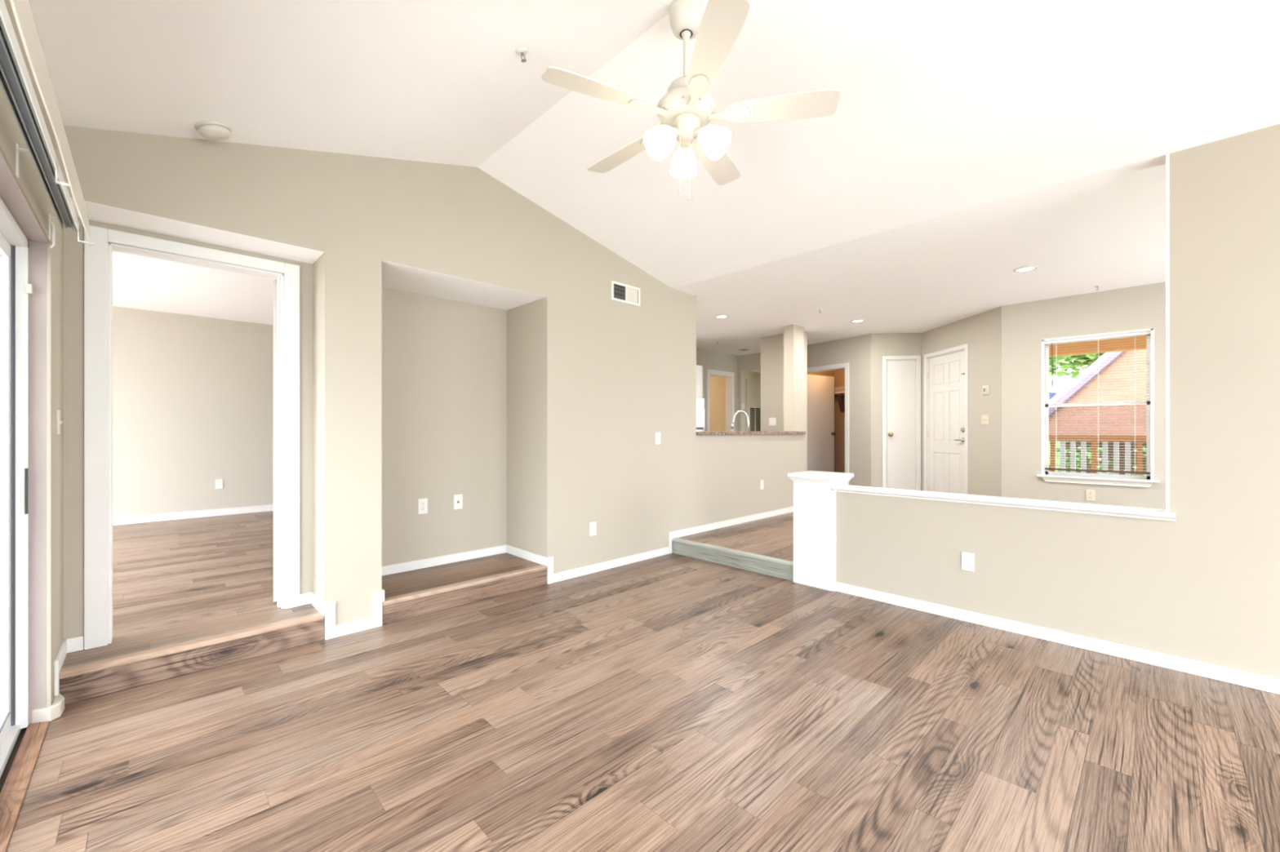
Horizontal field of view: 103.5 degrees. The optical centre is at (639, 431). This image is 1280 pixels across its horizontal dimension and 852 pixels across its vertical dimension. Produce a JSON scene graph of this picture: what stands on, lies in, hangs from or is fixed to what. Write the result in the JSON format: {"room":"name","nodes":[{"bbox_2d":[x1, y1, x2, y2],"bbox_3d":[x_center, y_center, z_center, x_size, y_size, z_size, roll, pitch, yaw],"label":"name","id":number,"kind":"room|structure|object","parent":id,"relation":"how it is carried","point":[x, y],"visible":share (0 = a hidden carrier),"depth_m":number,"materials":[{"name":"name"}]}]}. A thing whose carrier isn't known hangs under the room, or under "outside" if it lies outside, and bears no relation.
{"room":"empty living room","nodes":[
{"label":"empty living room","id":0,"kind":"room"},
{"bbox_2d":[0,0,62,703],"bbox_3d":[-0.594,-0.155,0.022,0.200,2.850,6.860,0,0,-44],"label":"wall","id":1,"kind":"structure","parent":0,"point":[29,181],"depth_m":2.31,"materials":[{"name":"beige paint"}]},
{"bbox_2d":[0,196,32,777],"bbox_3d":[-1.534,0.230,0.951,0.152,2.100,3.302,0,0,-44],"label":"door","id":2,"kind":"structure","parent":1,"relation":"in","point":[15,287],"depth_m":2.13,"materials":[{"name":"white metal"}]},
{"bbox_2d":[0,149,48,244],"bbox_3d":[-1.470,-0.827,1.019,0.058,0.010,3.310,0,0,-44],"label":"trim","id":3,"kind":"structure","parent":1,"relation":"attached to","point":[11,192],"depth_m":1.84,"materials":[{"name":"beige paint"}]},
{"bbox_2d":[0,720,49,851],"bbox_3d":[-1.466,1.274,1.017,0.062,0.021,3.302,0,0,-44],"label":"trim","id":4,"kind":"structure","parent":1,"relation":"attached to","point":[12,794],"depth_m":1.83,"materials":[{"name":"beige wood"}]},
{"bbox_2d":[28,240,46,724],"bbox_3d":[-2.623,0.220,2.201,0.054,2.100,0.010,0,0,-44],"label":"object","id":5,"kind":"structure","parent":1,"relation":"attached to","point":[37,251],"depth_m":2.19,"materials":[{"name":"beige paint"}]},
{"bbox_2d":[0,0,94,248],"bbox_3d":[-1.482,-0.854,1.175,0.134,0.162,2.952,0,0,-44],"label":"rail","id":6,"kind":"object","parent":1,"relation":"attached to","point":[15,82],"visible":1,"depth_m":1.47,"materials":[{"name":"grey metal"}]},
{"bbox_2d":[9,0,90,247],"bbox_3d":[-1.551,-0.782,1.344,0.019,0.092,2.290,0,0,-44],"label":"valance","id":7,"kind":"object","parent":6,"relation":"hanging from","point":[22,11],"visible":1,"depth_m":1.15,"materials":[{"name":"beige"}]},
{"bbox_2d":[31,693,64,723],"bbox_3d":[-2.627,1.239,2.269,0.080,0.062,0.169,0,0,-22],"label":"baseboard","id":8,"kind":"structure","parent":1,"relation":"attached to","point":[55,711],"depth_m":2.21,"materials":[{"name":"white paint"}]},
{"bbox_2d":[46,242,51,706],"bbox_3d":[-2.600,0.190,2.221,0.014,2.040,0.014,0,0,-44],"label":"trim","id":9,"kind":"structure","parent":1,"relation":"attached to","point":[48,249],"depth_m":2.21,"materials":[{"name":"beige paint"}]},
{"bbox_2d":[56,409,62,435],"bbox_3d":[-2.740,-0.040,2.385,0.018,0.120,0.074,0,0,-44],"label":"light switch","id":10,"kind":"object","parent":1,"relation":"attached to","point":[59,421],"visible":1,"depth_m":2.36,"materials":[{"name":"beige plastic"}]},
{"bbox_2d":[53,635,84,696],"bbox_3d":[-2.763,1.129,2.446,0.070,0.161,0.340,0,0,-44],"label":"baseboard","id":11,"kind":"structure","parent":1,"relation":"attached to","point":[77,643],"depth_m":2.46,"materials":[{"name":"white paint"}]},
{"bbox_2d":[62,217,312,649],"bbox_3d":[-2.635,-0.105,2.892,1.277,2.750,0.120,0,0,-44],"label":"wall","id":12,"kind":"structure","parent":0,"point":[73,250],"depth_m":2.58,"materials":[{"name":"beige paint"}]},
{"bbox_2d":[84,225,299,649],"bbox_3d":[-2.558,0.032,2.955,0.930,2.179,0.140,0,0,-44],"label":"trim","id":13,"kind":"structure","parent":12,"relation":"attached to","point":[98,258],"depth_m":2.66,"materials":[{"name":"white paint"}]},
{"bbox_2d":[273,280,276,602],"bbox_3d":[-2.536,0.065,3.607,0.100,2.088,0.770,0,0,-33],"label":"door","id":14,"kind":"structure","parent":12,"relation":"in","point":[274,281],"depth_m":3.27,"materials":[{"name":"white paint"}]},
{"bbox_2d":[112,306,273,517],"bbox_3d":[-5.695,-0.112,6.642,5.900,2.764,0.136,0,0,-44],"label":"wall","id":15,"kind":"structure","parent":0,"point":[193,396],"depth_m":6.46,"materials":[{"name":"beige paint"}]},
{"bbox_2d":[112,504,273,525],"bbox_3d":[-5.607,1.076,6.623,5.600,0.090,0.014,0,0,-44],"label":"baseboard","id":16,"kind":"structure","parent":15,"relation":"attached to","point":[222,512],"depth_m":6.46,"materials":[{"name":"white paint"}]},
{"bbox_2d":[215,479,222,488],"bbox_3d":[-5.562,0.701,6.672,0.078,0.126,0.007,0,0,-44],"label":"wall plate","id":17,"kind":"object","parent":15,"relation":"attached to","point":[219,482],"visible":1,"depth_m":6.67,"materials":[{"name":"white plastic"}]},
{"bbox_2d":[112,251,276,325],"bbox_3d":[-3.985,-1.524,5.171,6.300,0.080,5.030,0,0,-44],"label":"ceiling","id":18,"kind":"structure","parent":0,"point":[139,282],"depth_m":5.35,"materials":[{"name":"white paint"}]},
{"bbox_2d":[61,511,540,704],"bbox_3d":[-3.987,1.345,4.886,5.700,0.449,5.435,0,0,-44],"label":"floor","id":19,"kind":"structure","parent":0,"point":[181,580],"depth_m":3.82,"materials":[{"name":"brown wood"}]},
{"bbox_2d":[54,125,804,639],"bbox_3d":[-0.510,-0.372,4.977,7.230,3.284,0.765,0,0,-44],"label":"wall","id":20,"kind":"structure","parent":0,"point":[545,415],"depth_m":4.16,"materials":[{"name":"beige paint"}]},
{"bbox_2d":[59,619,324,704],"bbox_3d":[-2.314,1.206,2.704,1.075,0.127,0.020,0,0,-44],"label":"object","id":21,"kind":"structure","parent":20,"relation":"attached to","point":[97,683],"depth_m":2.63,"materials":[{"name":"brown wood"}]},
{"bbox_2d":[58,613,324,679],"bbox_3d":[-2.321,1.130,2.712,1.075,0.030,0.072,0,0,-44],"label":"trim","id":22,"kind":"structure","parent":20,"relation":"attached to","point":[98,665],"depth_m":2.62,"materials":[{"name":"brown wood"}]},
{"bbox_2d":[70,197,324,264],"bbox_3d":[-2.414,-1.090,2.808,1.075,0.004,0.304,0,0,-44],"label":"trim","id":23,"kind":"structure","parent":20,"relation":"attached to","point":[97,212],"depth_m":2.76,"materials":[{"name":"white paint"}]},
{"bbox_2d":[299,588,384,639],"bbox_3d":[-1.929,1.155,3.269,0.414,0.231,0.324,0,0,-44],"label":"baseboard","id":24,"kind":"structure","parent":20,"relation":"attached to","point":[331,630],"depth_m":3.18,"materials":[{"name":"white paint"}]},
{"bbox_2d":[417,497,427,514],"bbox_3d":[-1.775,0.615,4.126,0.078,0.126,0.011,0,0,-44],"label":"wall outlet","id":25,"kind":"object","parent":20,"relation":"attached to","point":[422,503],"visible":1,"depth_m":4.12,"materials":[{"name":"white plastic"}]},
{"bbox_2d":[453,494,462,509],"bbox_3d":[-1.559,0.609,4.331,0.078,0.126,0.018,0,0,-44],"label":"cable plate","id":26,"kind":"object","parent":20,"relation":"attached to","point":[458,499],"visible":1,"depth_m":4.33,"materials":[{"name":"white plastic"}]},
{"bbox_2d":[382,260,546,310],"bbox_3d":[-1.460,-1.115,3.981,1.276,0.004,0.654,0,0,-44],"label":"soffit","id":27,"kind":"structure","parent":20,"relation":"attached to","point":[397,277],"depth_m":3.94,"materials":[{"name":"white paint"}]},
{"bbox_2d":[382,564,547,625],"bbox_3d":[-1.237,1.206,3.752,1.272,0.127,0.020,0,0,-44],"label":"trim","id":28,"kind":"structure","parent":20,"relation":"attached to","point":[402,611],"depth_m":3.67,"materials":[{"name":"brown wood"}]},
{"bbox_2d":[382,506,793,584],"bbox_3d":[0.105,1.159,5.492,5.630,0.221,0.674,0,0,-44],"label":"baseboard","id":29,"kind":"structure","parent":20,"relation":"attached to","point":[442,560],"depth_m":4.50,"materials":[{"name":"white paint"}]},
{"bbox_2d":[589,521,596,536],"bbox_3d":[-0.419,0.878,4.524,0.074,0.120,0.011,0,0,-44],"label":"wall outlet","id":30,"kind":"object","parent":20,"relation":"attached to","point":[593,526],"visible":1,"depth_m":4.52,"materials":[{"name":"white plastic"}]},
{"bbox_2d":[611,280,639,306],"bbox_3d":[-0.132,-1.305,4.803,0.370,0.176,0.010,0,0,-44],"label":"air vent","id":31,"kind":"object","parent":20,"relation":"in","point":[620,292],"visible":1,"depth_m":4.80,"materials":[{"name":"white paint"}]},
{"bbox_2d":[655,432,660,444],"bbox_3d":[0.184,0.075,5.106,0.074,0.120,0.018,0,0,-44],"label":"light switch","id":32,"kind":"object","parent":20,"relation":"attached to","point":[657,434],"visible":1,"depth_m":5.10,"materials":[{"name":"white plastic"}]},
{"bbox_2d":[671,537,793,581],"bbox_3d":[0.838,1.206,4.764,0.022,0.127,1.420,0,0,-44],"label":"trim","id":33,"kind":"structure","parent":20,"relation":"attached to","point":[766,567],"depth_m":4.69,"materials":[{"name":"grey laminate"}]},
{"bbox_2d":[696,431,805,435],"bbox_3d":[1.401,0.027,6.497,2.450,0.042,0.360,0,0,-44],"label":"countertop","id":34,"kind":"structure","parent":20,"relation":"attached to","point":[697,433],"depth_m":6.17,"materials":[{"name":"stone"}]},
{"bbox_2d":[760,480,763,489],"bbox_3d":[1.558,0.688,6.450,0.074,0.120,0.007,0,0,-44],"label":"wall plate","id":35,"kind":"object","parent":20,"relation":"attached to","point":[761,481],"visible":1,"depth_m":6.45,"materials":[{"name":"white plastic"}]},
{"bbox_2d":[0,552,1279,851],"bbox_3d":[1.025,1.420,1.388,4.426,0.300,6.560,0,0,-44],"label":"floor","id":36,"kind":"structure","parent":0,"point":[672,702],"depth_m":2.07,"materials":[{"name":"brown wood"}]},
{"bbox_2d":[787,471,853,591],"bbox_3d":[1.516,0.812,4.234,0.391,0.915,0.393,0,0,-44],"label":"wall post","id":37,"kind":"object","parent":36,"relation":"on","point":[814,496],"visible":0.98,"depth_m":4.10,"materials":[{"name":"white paint"}]},
{"bbox_2d":[28,0,1279,355],"bbox_3d":[1.724,-1.771,4.817,10.410,0.886,11.100,0,0,-44],"label":"ceiling","id":38,"kind":"structure","parent":0,"point":[966,144],"depth_m":2.67,"materials":[{"name":"white paint"}]},
{"bbox_2d":[194,120,231,141],"bbox_3d":[-2.188,-1.540,2.587,0.150,0.079,0.148,0,0,41],"label":"smoke detector","id":39,"kind":"object","parent":38,"relation":"attached to","point":[209,130],"visible":1,"depth_m":2.56,"materials":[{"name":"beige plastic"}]},
{"bbox_2d":[515,47,528,62],"bbox_3d":[-0.573,-1.822,2.446,0.057,0.054,0.059,0,0,-36],"label":"sprinkler","id":40,"kind":"object","parent":38,"relation":"attached to","point":[522,51],"visible":1,"depth_m":2.44,"materials":[{"name":"white paint"}]},
{"bbox_2d":[541,0,840,199],"bbox_3d":[0.237,-1.519,2.380,1.300,0.930,1.239,0,0,28],"label":"ceiling fan","id":41,"kind":"object","parent":38,"relation":"hanging from","point":[685,111],"visible":1,"depth_m":2.25,"materials":[{"name":"white wood"}]},
{"bbox_2d":[680,29,692,38],"bbox_3d":[0.214,-1.840,2.336,0.060,0.008,0.060,0,0,-44],"label":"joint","id":42,"kind":"object","parent":41,"relation":"attached to","point":[683,33],"depth_m":2.32,"materials":[{"name":"grey"}]},
{"bbox_2d":[714,315,728,318],"bbox_3d":[1.058,-1.480,6.540,0.180,0.009,0.180,0,0,-44],"label":"recessed light","id":43,"kind":"object","parent":38,"relation":"in","point":[717,316],"visible":1,"depth_m":6.54,"materials":[{"name":"white paint"}]},
{"bbox_2d":[738,348,749,351],"bbox_3d":[1.896,-1.480,9.203,0.200,0.009,0.200,0,0,-44],"label":"recessed light","id":44,"kind":"object","parent":38,"relation":"in","point":[742,349],"visible":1,"depth_m":9.20,"materials":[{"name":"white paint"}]},
{"bbox_2d":[850,319,865,322],"bbox_3d":[2.931,-1.480,6.798,0.180,0.009,0.180,0,0,-44],"label":"recessed light","id":45,"kind":"object","parent":38,"relation":"in","point":[857,320],"visible":1,"depth_m":6.79,"materials":[{"name":"white paint"}]},
{"bbox_2d":[1013,265,1038,272],"bbox_3d":[3.528,-1.480,4.618,0.180,0.009,0.180,0,0,-44],"label":"recessed light","id":46,"kind":"object","parent":38,"relation":"in","point":[1026,268],"visible":1,"depth_m":4.61,"materials":[{"name":"white paint"}]},
{"bbox_2d":[696,348,737,431],"bbox_3d":[0.594,-0.112,9.786,5.900,2.764,1.600,0,0,-44],"label":"wall","id":47,"kind":"structure","parent":0,"point":[710,360],"depth_m":9.93,"materials":[{"name":"beige paint"}]},
{"bbox_2d":[696,364,702,398],"bbox_3d":[0.465,-0.800,8.126,1.000,0.540,0.600,0,0,-44],"label":"upper cabinet","id":48,"kind":"object","parent":47,"relation":"attached to","point":[699,368],"visible":0.16,"depth_m":8.21,"materials":[{"name":"white paint"}]},
{"bbox_2d":[706,368,734,431],"bbox_3d":[1.492,-0.009,9.623,0.840,2.261,0.146,0,0,-44],"label":"trim","id":49,"kind":"structure","parent":47,"relation":"attached to","point":[730,380],"depth_m":9.82,"materials":[{"name":"white paint"}]},
{"bbox_2d":[678,511,793,561],"bbox_3d":[3.251,1.131,6.372,5.653,0.020,10.599,0,0,-44],"label":"floor","id":50,"kind":"structure","parent":0,"point":[772,536],"depth_m":5.36,"materials":[{"name":"brown wood"}]},
{"bbox_2d":[696,398,704,431],"bbox_3d":[0.499,0.295,7.933,0.680,1.611,0.845,0,0,-44],"label":"refrigerator","id":51,"kind":"object","parent":50,"relation":"on","point":[700,402],"visible":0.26,"depth_m":7.82,"materials":[{"name":"white metal"}]},
{"bbox_3d":[1.117,0.668,6.653,2.240,0.906,0.580,0,0,-44],"label":"countertop","id":52,"kind":"structure","parent":50,"relation":"on","visible":0},
{"bbox_2d":[730,409,749,431],"bbox_3d":[1.425,-0.037,6.964,0.343,0.503,0.075,0,0,-7],"label":"kitchen faucet","id":53,"kind":"object","parent":52,"relation":"on","point":[740,411],"visible":0.56,"depth_m":6.96,"materials":[{"name":"silver metal"}]},
{"bbox_2d":[737,352,760,431],"bbox_3d":[2.659,-0.112,10.051,1.170,2.764,0.900,0,0,-44],"label":"wall","id":54,"kind":"structure","parent":0,"point":[749,362],"depth_m":9.94,"materials":[{"name":"beige paint"}]},
{"bbox_2d":[746,379,760,431],"bbox_3d":[2.395,0.045,10.290,0.785,2.151,0.030,0,0,-44],"label":"door","id":55,"kind":"structure","parent":54,"relation":"in","point":[753,390],"depth_m":10.19,"materials":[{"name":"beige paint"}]},
{"bbox_2d":[748,406,760,431],"bbox_3d":[2.405,-0.090,10.291,0.640,0.800,0.018,0,0,-44],"label":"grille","id":56,"kind":"object","parent":55,"relation":"attached to","point":[754,412],"depth_m":10.21,"materials":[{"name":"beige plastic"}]},
{"bbox_2d":[746,368,760,373],"bbox_3d":[2.694,-1.215,10.065,1.000,0.030,0.770,0,0,-44],"label":"ceiling","id":57,"kind":"structure","parent":0,"point":[755,370],"depth_m":10.08,"materials":[{"name":"white paint"}]},
{"bbox_2d":[760,324,807,471],"bbox_3d":[2.071,-0.112,7.558,0.650,2.764,0.855,0,0,-44],"label":"column","id":58,"kind":"structure","parent":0,"point":[784,357],"depth_m":7.54,"materials":[{"name":"beige paint"}]},
{"bbox_2d":[768,417,776,425],"bbox_3d":[2.057,-0.145,7.839,0.018,0.120,0.124,0,0,-44],"label":"light switch","id":59,"kind":"object","parent":58,"relation":"attached to","point":[772,421],"visible":1,"depth_m":7.84,"materials":[{"name":"white plastic"}]},
{"bbox_2d":[807,368,844,472],"bbox_3d":[3.632,-0.030,8.753,1.050,2.600,1.500,0,0,-31],"label":"wall","id":60,"kind":"structure","parent":0,"point":[838,375],"depth_m":9.42,"materials":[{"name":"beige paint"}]},
{"bbox_2d":[834,391,844,412],"bbox_3d":[3.943,-0.532,8.943,0.120,0.365,1.300,0,0,-31],"label":"closet shelf","id":61,"kind":"object","parent":60,"relation":"attached to","point":[841,395],"visible":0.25,"depth_m":9.31,"materials":[{"name":"white paint"}]},
{"bbox_2d":[834,386,844,392],"bbox_3d":[3.714,-0.767,9.318,0.100,0.102,0.240,0,0,-31],"label":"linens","id":62,"kind":"object","parent":61,"relation":"on","point":[837,389],"visible":0.72,"depth_m":9.29,"materials":[{"name":"beige fabric"}]},
{"bbox_2d":[807,333,871,486],"bbox_3d":[3.028,-0.112,8.618,0.120,2.764,2.100,0,0,-31],"label":"wall","id":63,"kind":"structure","parent":0,"point":[856,350],"depth_m":7.90,"materials":[{"name":"beige paint"}]},
{"bbox_2d":[807,374,835,472],"bbox_3d":[3.258,0.052,9.124,0.801,2.114,0.100,0,0,-30],"label":"door","id":64,"kind":"structure","parent":63,"relation":"in","point":[820,388],"depth_m":9.14,"materials":[{"name":"white paint"}]},
{"bbox_2d":[807,362,848,484],"bbox_3d":[3.080,0.015,8.518,0.136,2.212,1.105,0,0,-31],"label":"trim","id":65,"kind":"structure","parent":63,"relation":"attached to","point":[845,366],"depth_m":8.05,"materials":[{"name":"white paint"}]},
{"bbox_2d":[871,333,921,490],"bbox_3d":[3.920,-0.112,7.717,0.785,2.764,0.120,0,0,5],"label":"wall","id":66,"kind":"structure","parent":0,"point":[889,344],"depth_m":7.68,"materials":[{"name":"beige paint"}]},
{"bbox_2d":[886,360,915,490],"bbox_3d":[3.962,0.018,7.650,0.421,2.181,0.097,0,0,5],"label":"door","id":67,"kind":"structure","parent":66,"relation":"in","point":[900,375],"depth_m":7.66,"materials":[{"name":"white paint"}]},
{"bbox_2d":[882,355,920,490],"bbox_3d":[3.967,-0.009,7.705,0.560,2.261,0.136,0,0,5],"label":"trim","id":68,"kind":"structure","parent":66,"relation":"attached to","point":[917,358],"depth_m":7.64,"materials":[{"name":"white paint"}]},
{"bbox_2d":[921,306,1001,497],"bbox_3d":[4.339,-0.112,6.827,0.120,2.764,1.705,0,0,-2],"label":"wall","id":69,"kind":"structure","parent":0,"point":[982,332],"depth_m":6.36,"materials":[{"name":"beige paint"}]},
{"bbox_2d":[927,350,964,493],"bbox_3d":[4.282,0.018,7.060,0.090,2.181,0.863,0,0,-2],"label":"door","id":70,"kind":"structure","parent":69,"relation":"in","point":[946,373],"depth_m":7.05,"materials":[{"name":"white paint"}]},
{"bbox_2d":[924,343,968,494],"bbox_3d":[4.324,-0.009,7.065,0.136,2.261,0.961,0,0,-2],"label":"trim","id":71,"kind":"structure","parent":69,"relation":"attached to","point":[965,347],"depth_m":7.31,"materials":[{"name":"white paint"}]},
{"bbox_2d":[981,414,989,424],"bbox_3d":[4.286,-0.138,6.273,0.018,0.120,0.124,0,0,-2],"label":"light switch","id":72,"kind":"object","parent":69,"relation":"attached to","point":[984,419],"visible":1,"depth_m":6.26,"materials":[{"name":"beige plastic"}]},
{"bbox_2d":[982,385,989,395],"bbox_3d":[4.283,-0.505,6.258,0.026,0.120,0.110,0,0,-2],"label":"thermostat","id":73,"kind":"object","parent":69,"relation":"attached to","point":[986,388],"visible":1,"depth_m":6.24,"materials":[{"name":"beige plastic"}]},
{"bbox_2d":[835,124,1279,679],"bbox_3d":[3.275,-0.112,2.350,0.140,2.764,4.800,0,0,-44],"label":"wall","id":74,"kind":"structure","parent":0,"point":[1224,535],"depth_m":2.65,"materials":[{"name":"beige paint"}]},
{"bbox_2d":[961,551,974,571],"bbox_3d":[2.184,0.871,3.363,0.011,0.120,0.074,0,0,-44],"label":"wall outlet","id":75,"kind":"object","parent":74,"relation":"attached to","point":[967,558],"visible":1,"depth_m":3.36,"materials":[{"name":"white plastic"}]},
{"bbox_2d":[964,563,970,567],"bbox_3d":[2.182,0.892,3.361,0.004,0.028,0.032,0,0,-44],"label":"receptacle","id":76,"kind":"object","parent":75,"relation":"attached to","point":[966,565],"depth_m":3.36,"materials":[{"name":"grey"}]},
{"bbox_2d":[831,484,1175,521],"bbox_3d":[2.240,0.459,3.399,0.180,0.042,1.872,0,0,-44],"label":"trim","id":77,"kind":"structure","parent":74,"relation":"on","point":[1081,508],"depth_m":3.17,"materials":[{"name":"white paint"}]},
{"bbox_2d":[835,582,1279,694],"bbox_3d":[3.224,1.234,2.292,0.014,0.072,4.790,0,0,-44],"label":"baseboard","id":78,"kind":"structure","parent":74,"relation":"attached to","point":[1261,682],"depth_m":2.94,"materials":[{"name":"white paint"}]},
{"bbox_2d":[1165,154,1169,512],"bbox_3d":[2.880,-0.507,2.756,0.146,1.954,0.014,0,0,-44],"label":"trim","id":79,"kind":"structure","parent":74,"relation":"attached to","point":[1167,156],"depth_m":2.70,"materials":[{"name":"white paint"}]},
{"bbox_2d":[1001,281,1165,509],"bbox_3d":[5.874,-0.112,4.460,0.140,2.764,4.400,0,0,-44],"label":"wall","id":80,"kind":"structure","parent":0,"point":[1024,326],"depth_m":5.66,"materials":[{"name":"beige paint"}]},
{"bbox_2d":[1085,489,1094,501],"bbox_3d":[4.835,0.690,5.419,0.011,0.120,0.074,0,0,-44],"label":"wall outlet","id":81,"kind":"object","parent":80,"relation":"attached to","point":[1090,494],"visible":1,"depth_m":5.42,"materials":[{"name":"beige plastic"}]},
{"bbox_2d":[1044,330,1150,474],"bbox_3d":[4.883,-0.288,5.421,0.044,1.453,0.842,0,0,-44],"label":"window blinds","id":82,"kind":"object","parent":80,"relation":"attached to","point":[1142,333],"visible":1,"depth_m":5.39,"materials":[{"name":"white paint"}]},
{"bbox_2d":[1036,328,1159,487],"bbox_3d":[4.894,-0.234,5.431,0.190,1.608,0.970,0,0,-44],"label":"window","id":83,"kind":"structure","parent":80,"relation":"attached to","point":[1051,477],"depth_m":5.38,"materials":[{"name":"white paint"}]},
{"bbox_2d":[1048,435,1146,475],"bbox_3d":[6.740,0.583,5.721,0.100,1.055,3.800,0,0,-44],"label":"porch railing","id":84,"kind":"object","parent":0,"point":[1073,439],"visible":0.16,"depth_m":6.54,"materials":[{"name":"orange wood"}]},
{"bbox_3d":[6.519,-1.390,5.052,1.610,0.080,4.150,0,0,-44],"label":"ceiling","id":85,"kind":"structure","parent":0,"visible":0},
{"bbox_2d":[1048,336,1146,357],"bbox_3d":[6.866,-1.185,5.599,0.150,0.330,4.050,0,0,-44],"label":"beam","id":86,"kind":"structure","parent":85,"relation":"attached to","point":[1086,348],"depth_m":6.50,"materials":[{"name":"orange wood"}]},
{"label":"outside","id":87,"kind":"structure","parent":0,"visible":0},
{"bbox_3d":[30.280,3.920,18.997,50.100,0.100,75.000,0,0,-44],"label":"ground","id":88,"kind":"structure","parent":87,"visible":0},
{"bbox_2d":[1048,352,1104,378],"bbox_3d":[19.788,-1.341,21.623,5.380,10.431,5.648,0,0,-44],"label":"tree","id":89,"kind":"object","parent":88,"relation":"on","point":[1064,366],"visible":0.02,"depth_m":21.52,"materials":[{"name":"green plant"}]},
{"bbox_2d":[1048,445,1119,473],"bbox_3d":[7.163,2.051,8.226,1.557,3.641,1.371,0,0,-18],"label":"shrub","id":90,"kind":"object","parent":88,"relation":"on","point":[1057,448],"visible":0.03,"depth_m":8.22,"materials":[{"name":"green plant"}]},
{"bbox_2d":[1048,349,1146,475],"bbox_3d":[14.749,0.088,9.434,10.500,7.565,10.953,0,0,-44],"label":"house","id":91,"kind":"structure","parent":88,"relation":"on","point":[1060,420],"depth_m":9.54,"materials":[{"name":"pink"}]},
{"bbox_2d":[1124,446,1146,475],"bbox_3d":[7.884,2.050,7.408,1.284,3.642,1.301,0,0,-44],"label":"shrub","id":92,"kind":"object","parent":88,"relation":"on","point":[1144,447],"visible":0.02,"depth_m":7.70,"materials":[{"name":"green plant"}]},
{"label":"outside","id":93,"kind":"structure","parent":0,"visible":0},
{"bbox_3d":[22.790,3.859,11.710,5.000,0.018,75.000,0,0,-44],"label":"ground","id":94,"kind":"structure","parent":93,"visible":0},
{"bbox_2d":[1048,355,1072,373],"bbox_3d":[14.503,-0.777,19.811,4.649,9.304,4.610,0,0,-44],"label":"tree","id":95,"kind":"object","parent":94,"relation":"on","point":[1055,368],"visible":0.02,"depth_m":18.27,"materials":[{"name":"green plant"}]},
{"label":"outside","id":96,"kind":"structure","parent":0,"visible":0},
{"bbox_2d":[1048,441,1066,471],"bbox_3d":[30.819,1.080,29.986,34.000,5.620,60.000,0,0,-44],"label":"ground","id":97,"kind":"structure","parent":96,"point":[1057,443],"depth_m":23.11,"materials":[{"name":"green plant"}]},
{"bbox_2d":[1048,378,1074,399],"bbox_3d":[28.747,-2.105,33.550,4.400,2.350,10.400,0,0,-44],"label":"building","id":98,"kind":"structure","parent":97,"relation":"on","point":[1059,384],"depth_m":32.52,"materials":[{"name":"white"}]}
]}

